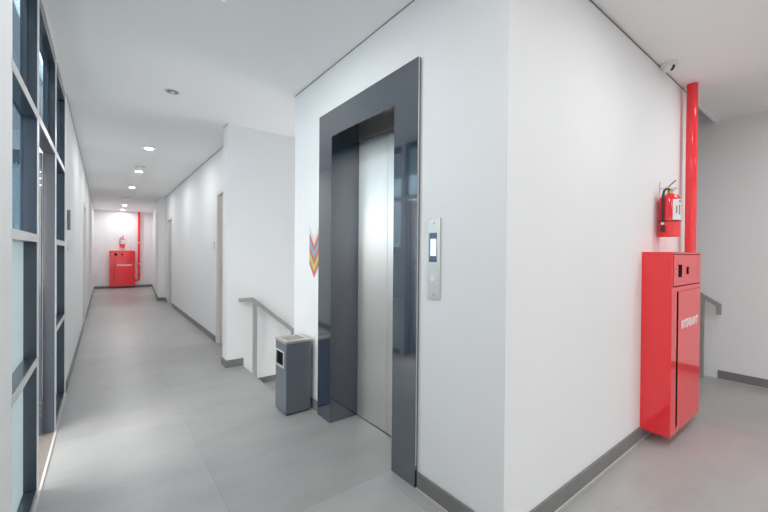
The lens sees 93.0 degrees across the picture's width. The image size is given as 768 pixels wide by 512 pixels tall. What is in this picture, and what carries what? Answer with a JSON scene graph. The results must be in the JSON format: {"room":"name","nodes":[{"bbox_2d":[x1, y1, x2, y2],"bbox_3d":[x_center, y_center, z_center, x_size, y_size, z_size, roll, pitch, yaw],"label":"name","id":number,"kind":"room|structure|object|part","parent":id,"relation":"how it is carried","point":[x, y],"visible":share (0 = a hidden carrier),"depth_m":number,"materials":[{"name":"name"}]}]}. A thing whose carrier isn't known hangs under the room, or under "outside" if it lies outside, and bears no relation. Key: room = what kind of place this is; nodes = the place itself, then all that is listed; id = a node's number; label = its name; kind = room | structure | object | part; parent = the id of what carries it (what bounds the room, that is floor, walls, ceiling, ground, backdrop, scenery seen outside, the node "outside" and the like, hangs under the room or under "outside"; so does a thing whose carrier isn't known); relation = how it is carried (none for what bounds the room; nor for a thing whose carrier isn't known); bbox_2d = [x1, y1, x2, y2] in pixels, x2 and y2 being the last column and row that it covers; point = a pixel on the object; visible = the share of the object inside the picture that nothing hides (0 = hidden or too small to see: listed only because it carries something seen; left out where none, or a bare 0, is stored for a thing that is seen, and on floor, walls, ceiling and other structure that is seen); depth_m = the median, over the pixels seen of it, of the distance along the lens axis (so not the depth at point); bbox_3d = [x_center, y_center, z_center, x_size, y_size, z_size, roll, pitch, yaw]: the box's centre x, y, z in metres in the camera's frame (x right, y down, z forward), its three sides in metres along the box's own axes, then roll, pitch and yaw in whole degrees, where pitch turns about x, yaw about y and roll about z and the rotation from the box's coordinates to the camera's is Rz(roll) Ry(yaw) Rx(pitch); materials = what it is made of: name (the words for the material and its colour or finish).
{"room":"elevator lobby corridor","nodes":[
{"label":"elevator lobby corridor","id":0,"kind":"room"},
{"bbox_2d":[12,129,19,229],"bbox_3d":[-7.287,-0.482,3.351,6.520,3.800,0.200,0,0,-38],"label":"wall","id":1,"kind":"structure","parent":0,"point":[15,133],"depth_m":4.96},
{"bbox_2d":[12,0,19,129],"bbox_3d":[-2.285,-1.748,0.619,1.920,0.150,10.200,0,0,-38],"label":"ceiling","id":2,"kind":"structure","parent":0,"point":[15,115],"depth_m":3.08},
{"bbox_2d":[0,0,93,511],"bbox_3d":[-4.198,-0.137,4.844,0.200,2.740,19.200,0,0,-38],"label":"wall","id":3,"kind":"structure","parent":0,"point":[77,188],"depth_m":1.37,"materials":[{"name":"white paint"}]},
{"bbox_2d":[11,0,66,511],"bbox_3d":[-2.158,-0.097,2.307,0.077,2.752,2.430,0,0,-38],"label":"window","id":4,"kind":"structure","parent":3,"relation":"in","point":[38,88],"depth_m":1.91,"materials":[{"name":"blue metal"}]},
{"bbox_3d":[-1.658,0.233,1.611,0.006,0.605,0.660,0,0,-38],"label":"pane","id":5,"kind":"part","parent":4,"relation":"part of","materials":[{"name":"clear glass"}]},
{"bbox_3d":[-1.663,0.903,1.616,0.006,0.655,0.660,0,0,-38],"label":"pane","id":6,"kind":"part","parent":4,"relation":"part of","materials":[{"name":"clear glass"}]},
{"bbox_3d":[-1.647,-1.054,1.603,0.006,0.600,0.660,0,0,-38],"label":"pane","id":7,"kind":"part","parent":4,"relation":"part of","materials":[{"name":"blue glass"}]},
{"bbox_3d":[-1.652,-0.412,1.607,0.006,0.605,0.660,0,0,-38],"label":"pane","id":8,"kind":"part","parent":4,"relation":"part of","materials":[{"name":"blue glass"}]},
{"bbox_3d":[-1.650,1.253,1.631,0.065,0.045,0.660,0,0,-38],"label":"sill rail","id":9,"kind":"part","parent":4,"relation":"part of","materials":[{"name":"grey metal"}]},
{"bbox_2d":[12,149,42,435],"bbox_3d":[-2.691,0.267,2.317,0.755,1.968,0.043,0,0,-38],"label":"door","id":10,"kind":"structure","parent":4,"relation":"attached to","point":[15,153],"depth_m":2.53,"materials":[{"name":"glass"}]},
{"bbox_3d":[-2.684,-0.672,2.312,0.585,0.090,0.040,0,0,-38],"label":"rail","id":11,"kind":"part","parent":10,"relation":"part of","materials":[{"name":"glass"}]},
{"bbox_3d":[-2.139,-1.062,2.243,0.006,0.600,0.815,0,0,-38],"label":"pane","id":12,"kind":"part","parent":4,"relation":"part of","materials":[{"name":"blue glass"}]},
{"bbox_3d":[-2.120,-1.392,2.253,0.065,0.060,0.815,0,0,-38],"label":"head rail","id":13,"kind":"part","parent":4,"relation":"part of","materials":[{"name":"grey metal"}]},
{"bbox_3d":[-2.654,-0.429,2.912,0.006,0.605,0.720,0,0,-38],"label":"pane","id":14,"kind":"part","parent":4,"relation":"part of","materials":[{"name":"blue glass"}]},
{"bbox_3d":[-2.659,0.216,2.916,0.006,0.605,0.720,0,0,-38],"label":"pane","id":15,"kind":"part","parent":4,"relation":"part of","materials":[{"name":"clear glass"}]},
{"bbox_3d":[-2.665,0.886,2.921,0.006,0.655,0.720,0,0,-38],"label":"pane","id":16,"kind":"part","parent":4,"relation":"part of","materials":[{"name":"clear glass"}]},
{"bbox_3d":[-2.651,1.236,2.935,0.065,0.045,0.720,0,0,-38],"label":"sill rail","id":17,"kind":"part","parent":4,"relation":"part of","materials":[{"name":"grey metal"}]},
{"bbox_3d":[-2.630,-1.401,2.918,0.065,0.060,0.720,0,0,-38],"label":"head rail","id":18,"kind":"part","parent":4,"relation":"part of","materials":[{"name":"grey metal"}]},
{"bbox_2d":[67,210,69,229],"bbox_3d":[-3.001,-0.343,3.469,0.022,0.190,0.055,0,0,-38],"label":"card reader","id":19,"kind":"object","parent":3,"relation":"attached to","point":[68,211],"visible":0.99,"depth_m":3.45,"materials":[{"name":"grey"}]},
{"bbox_2d":[66,288,93,391],"bbox_3d":[-4.947,1.176,5.989,0.022,0.088,16.500,0,0,-38],"label":"baseboard","id":20,"kind":"structure","parent":3,"relation":"attached to","point":[71,369],"depth_m":4.36,"materials":[{"name":"grey tile"}]},
{"bbox_2d":[83,202,85,324],"bbox_3d":[-5.311,0.129,6.363,0.165,2.170,0.980,0,0,-38],"label":"door","id":21,"kind":"structure","parent":3,"relation":"in","point":[84,206],"depth_m":6.71,"materials":[{"name":"white"}]},
{"bbox_2d":[66,0,685,206],"bbox_3d":[-4.553,-1.516,6.651,15.689,0.010,3.311,1,0,37],"label":"trim","id":22,"kind":"structure","parent":3,"relation":"attached to","point":[591,1],"depth_m":2.58,"materials":[{"name":"grey"}]},
{"bbox_2d":[94,209,152,285],"bbox_3d":[-9.200,-0.233,13.232,2.480,2.740,0.200,0,0,-38],"label":"wall","id":23,"kind":"structure","parent":0,"point":[109,225],"depth_m":12.96,"materials":[{"name":"white paint"}]},
{"bbox_2d":[110,251,134,286],"bbox_3d":[-9.286,0.439,12.935,0.725,1.255,0.182,0,0,-38],"label":"cabinet","id":24,"kind":"object","parent":23,"relation":"attached to","point":[122,263],"visible":1,"depth_m":12.86,"materials":[{"name":"red metal"}]},
{"bbox_3d":[-9.229,-0.062,12.871,0.675,0.215,0.015,0,0,-38],"label":"panel","id":25,"kind":"part","parent":24,"relation":"part of","materials":[{"name":"red metal"}]},
{"bbox_3d":[-9.193,0.554,12.907,0.567,0.934,0.016,0,0,-38],"label":"door","id":26,"kind":"part","parent":24,"relation":"part of","materials":[{"name":"red metal"}]},
{"bbox_2d":[94,284,151,288],"bbox_3d":[-9.297,1.093,13.041,1.700,0.088,0.022,0,0,-38],"label":"baseboard","id":27,"kind":"structure","parent":23,"relation":"attached to","point":[146,285],"depth_m":12.99,"materials":[{"name":"grey tile"}]},
{"bbox_2d":[130,212,140,280],"bbox_3d":[-8.996,-0.347,13.188,0.327,2.508,0.116,0,0,-38],"label":"riser pipe","id":28,"kind":"object","parent":23,"relation":"attached to","point":[139,242],"visible":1,"depth_m":13.21,"materials":[{"name":"red metal"}]},
{"bbox_2d":[152,148,222,335],"bbox_3d":[-5.181,-0.172,8.939,0.432,2.740,11.513,0,0,-37],"label":"wall","id":29,"kind":"structure","parent":0,"point":[194,200],"depth_m":6.67,"materials":[{"name":"white paint"}]},
{"bbox_2d":[167,217,171,305],"bbox_3d":[-5.228,0.107,9.005,0.165,2.180,0.850,0,0,-38],"label":"door","id":30,"kind":"structure","parent":29,"relation":"in","point":[169,221],"depth_m":9.23,"materials":[{"name":"white wood"}]},
{"bbox_2d":[187,221,191,240],"bbox_3d":[-3.679,-0.466,6.890,0.006,0.350,0.460,0,0,-38],"label":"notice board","id":31,"kind":"object","parent":29,"relation":"attached to","point":[189,224],"visible":1,"depth_m":6.87,"materials":[{"name":"white paint"}]},
{"bbox_2d":[158,297,243,368],"bbox_3d":[-3.806,1.179,6.888,0.212,0.088,6.972,0,0,-38],"label":"baseboard","id":32,"kind":"structure","parent":29,"relation":"attached to","point":[201,328],"depth_m":5.57,"materials":[{"name":"grey tile"}]},
{"bbox_2d":[216,189,222,343],"bbox_3d":[-2.089,0.145,4.917,0.165,2.210,0.960,0,0,-38],"label":"door","id":33,"kind":"structure","parent":29,"relation":"in","point":[219,213],"depth_m":5.19,"materials":[{"name":"white"}]},
{"bbox_2d":[222,123,294,377],"bbox_3d":[-0.188,0.793,5.407,4.110,4.540,0.190,0,0,-38],"label":"wall","id":34,"kind":"structure","parent":0,"point":[259,165],"depth_m":4.28,"materials":[{"name":"white paint"}]},
{"bbox_2d":[36,287,767,511],"bbox_3d":[-1.957,1.340,6.584,5.480,0.200,19.200,0,0,-38],"label":"floor","id":35,"kind":"structure","parent":0,"point":[152,419],"depth_m":2.44,"materials":[{"name":"grey ceramic"}]},
{"bbox_2d":[258,374,275,392],"bbox_3d":[-0.245,2.258,4.547,2.620,1.620,1.133,0,0,-38],"label":"staircase","id":36,"kind":"structure","parent":35,"relation":"attached to","point":[270,381],"depth_m":4.33,"materials":[{"name":"grey ceramic"}]},
{"bbox_2d":[238,297,293,376],"bbox_3d":[-0.790,1.316,4.725,2.118,1.678,0.045,0,0,-38],"label":"handrail","id":37,"kind":"object","parent":36,"relation":"attached to","point":[256,303],"visible":0.52,"depth_m":4.17,"materials":[{"name":"grey metal"}]},
{"bbox_3d":[-1.485,1.025,4.188,0.040,0.970,0.040,0,0,-38],"label":"post","id":38,"kind":"part","parent":37,"relation":"part of","materials":[{"name":"grey metal"}]},
{"bbox_3d":[-0.790,1.316,4.725,2.118,1.678,0.045,0,0,-38],"label":"rail","id":39,"kind":"part","parent":37,"relation":"part of","materials":[{"name":"grey metal"}]},
{"bbox_3d":[-0.798,1.986,4.826,2.078,1.090,0.011,0,0,-38],"label":"skirting","id":40,"kind":"part","parent":36,"relation":"part of","materials":[{"name":"grey tile"}]},
{"bbox_2d":[275,334,311,415],"bbox_3d":[-0.762,0.978,3.043,0.225,0.592,0.229,0,0,-38],"label":"bin","id":41,"kind":"object","parent":35,"relation":"on","point":[293,352],"visible":1,"depth_m":2.96,"materials":[{"name":"metal"}]},
{"bbox_3d":[2.438,0.630,4.474,1.079,1.320,2.075,0,0,-38],"label":"staircase","id":42,"kind":"structure","parent":35,"relation":"on","visible":0},
{"bbox_2d":[699,292,721,377],"bbox_3d":[2.984,0.325,4.487,0.045,1.939,1.746,0,0,-38],"label":"handrail","id":43,"kind":"object","parent":42,"relation":"attached to","point":[703,297],"visible":0.48,"depth_m":3.90,"materials":[{"name":"grey metal"}]},
{"bbox_3d":[3.417,0.870,3.921,0.040,0.864,0.040,0,0,-38],"label":"post","id":44,"kind":"part","parent":43,"relation":"part of","materials":[{"name":"grey metal"}]},
{"bbox_3d":[2.987,-0.020,4.484,0.045,1.249,1.746,0,0,-38],"label":"rail","id":45,"kind":"part","parent":43,"relation":"part of","materials":[{"name":"grey metal"}]},
{"bbox_2d":[44,0,767,212],"bbox_3d":[-1.953,-1.575,6.549,5.530,0.150,19.200,0,0,-38],"label":"ceiling","id":46,"kind":"structure","parent":0,"point":[245,63],"depth_m":2.73,"materials":[{"name":"white paint"}]},
{"bbox_2d":[135,165,146,168],"bbox_3d":[-4.122,-1.499,6.171,0.170,0.032,0.170,0,0,-38],"label":"smoke detector","id":47,"kind":"object","parent":46,"relation":"attached to","point":[136,166],"visible":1,"depth_m":6.13,"materials":[{"name":"white plastic"}]},
{"bbox_2d":[164,88,180,94],"bbox_3d":[-1.902,-1.470,3.274,0.132,0.014,0.132,0,0,-38],"label":"recessed light","id":48,"kind":"object","parent":46,"relation":"in","point":[167,90],"visible":1,"depth_m":3.27,"materials":[{"name":"white plastic"}]},
{"bbox_2d":[660,60,677,72],"bbox_3d":[2.130,-1.408,2.724,0.104,0.066,0.104,0,0,-38],"label":"security camera","id":49,"kind":"object","parent":46,"relation":"attached to","point":[668,66],"visible":1,"depth_m":2.70,"materials":[{"name":"white plastic"}]},
{"bbox_2d":[294,0,685,511],"bbox_3d":[0.922,0.816,3.303,2.710,4.540,2.230,0,0,-38],"label":"wall","id":50,"kind":"structure","parent":0,"point":[549,137],"depth_m":1.89,"materials":[{"name":"white paint"}]},
{"bbox_2d":[309,227,318,276],"bbox_3d":[-0.582,-0.035,3.039,0.002,0.432,0.176,0,0,-38],"label":"wall sign","id":51,"kind":"object","parent":50,"relation":"attached to","point":[313,243],"visible":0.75,"depth_m":3.05,"materials":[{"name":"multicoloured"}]},
{"bbox_2d":[317,56,420,487],"bbox_3d":[-0.059,0.089,2.562,0.292,2.386,1.162,0,0,-38],"label":"elevator","id":52,"kind":"object","parent":50,"relation":"attached to","point":[369,144],"visible":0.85,"depth_m":2.72,"materials":[{"name":"grey metal"}]},
{"bbox_3d":[-0.081,0.185,2.788,0.032,2.180,0.374,0,0,-38],"label":"door panel","id":53,"kind":"part","parent":52,"relation":"part of","materials":[{"name":"silver metal"}]},
{"bbox_3d":[0.027,1.280,2.646,0.049,0.004,0.754,0,0,-38],"label":"sill","id":54,"kind":"part","parent":52,"relation":"part of","materials":[{"name":"grey metal"}]},
{"bbox_3d":[0.046,-0.999,2.631,0.048,0.180,0.754,0,0,-38],"label":"header panel","id":55,"kind":"part","parent":52,"relation":"part of","materials":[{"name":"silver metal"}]},
{"bbox_3d":[0.149,0.189,2.488,0.032,2.180,0.376,0,0,-38],"label":"door panel","id":56,"kind":"part","parent":52,"relation":"part of","materials":[{"name":"silver metal"}]},
{"bbox_3d":[0.185,0.036,2.017,0.006,2.265,0.002,0,0,-38],"label":"edge trim","id":57,"kind":"part","parent":52,"relation":"part of","materials":[{"name":"silver metal"}]},
{"bbox_2d":[311,397,474,511],"bbox_3d":[-0.161,1.238,2.477,0.022,0.088,2.230,0,0,-38],"label":"baseboard","id":58,"kind":"structure","parent":50,"relation":"attached to","point":[446,501],"depth_m":1.90,"materials":[{"name":"grey tile"}]},
{"bbox_2d":[427,218,440,299],"bbox_3d":[0.264,0.016,1.927,0.014,0.427,0.091,0,0,-38],"label":"panel","id":59,"kind":"object","parent":50,"relation":"attached to","point":[434,225],"visible":1,"depth_m":1.92,"materials":[{"name":"silver metal"}]},
{"bbox_2d":[530,427,650,511],"bbox_3d":[1.597,1.253,2.413,2.722,0.088,0.022,0,0,-38],"label":"baseboard","id":60,"kind":"structure","parent":50,"relation":"attached to","point":[563,495],"depth_m":2.08,"materials":[{"name":"grey tile"}]},
{"bbox_2d":[640,252,700,437],"bbox_3d":[2.164,0.600,2.733,0.725,1.255,0.182,0,0,-38],"label":"cabinet","id":61,"kind":"object","parent":50,"relation":"attached to","point":[670,290],"visible":1,"depth_m":2.54,"materials":[{"name":"red metal"}]},
{"bbox_3d":[2.221,0.099,2.670,0.675,0.215,0.015,0,0,-38],"label":"panel","id":62,"kind":"part","parent":61,"relation":"part of","materials":[{"name":"red metal"}]},
{"bbox_3d":[2.257,0.716,2.705,0.567,0.934,0.016,0,0,-38],"label":"door","id":63,"kind":"part","parent":61,"relation":"part of","materials":[{"name":"red metal"}]},
{"bbox_2d":[684,82,698,252],"bbox_3d":[2.524,-0.185,3.040,0.220,2.508,0.116,0,0,-38],"label":"riser pipe","id":64,"kind":"object","parent":50,"relation":"attached to","point":[692,88],"visible":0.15,"depth_m":3.03,"materials":[{"name":"red metal"}]},
{"bbox_2d":[698,104,716,122],"bbox_3d":[3.125,-1.432,3.572,1.100,0.012,0.020,0,0,-38],"label":"trim","id":65,"kind":"structure","parent":50,"relation":"attached to","point":[701,108],"depth_m":3.65,"materials":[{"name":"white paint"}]},
{"bbox_2d":[696,108,767,378],"bbox_3d":[3.869,0.007,3.664,0.200,6.200,7.500,0,0,-38],"label":"wall","id":66,"kind":"structure","parent":0,"point":[732,162],"depth_m":3.79,"materials":[{"name":"white paint"}]},
{"bbox_2d":[718,370,767,388],"bbox_3d":[4.810,1.280,2.259,0.022,0.088,4.100,0,0,-38],"label":"baseboard","id":67,"kind":"structure","parent":66,"relation":"attached to","point":[734,377],"depth_m":3.73,"materials":[{"name":"grey tile"}]},
{"bbox_3d":[2.120,-0.463,2.764,0.041,0.205,0.057,0,0,-38],"label":"bracket","id":68,"kind":"object","parent":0,"visible":0},
{"bbox_2d":[658,180,680,237],"bbox_3d":[2.130,-0.353,2.716,0.135,0.424,0.140,1,0,28],"label":"fire extinguisher","id":69,"kind":"object","parent":68,"relation":"hanging from","point":[669,225],"visible":1,"depth_m":2.67,"materials":[{"name":"red metal"}]},
{"bbox_3d":[-9.300,-0.625,12.989,0.041,0.205,0.057,0,0,-38],"label":"bracket","id":70,"kind":"object","parent":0,"visible":0},
{"bbox_2d":[120,236,124,247],"bbox_3d":[-9.290,-0.514,12.940,0.135,0.424,0.140,1,0,28],"label":"fire extinguisher","id":71,"kind":"object","parent":70,"relation":"hanging from","point":[122,241],"visible":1,"depth_m":12.90,"materials":[{"name":"red metal"}]}
]}

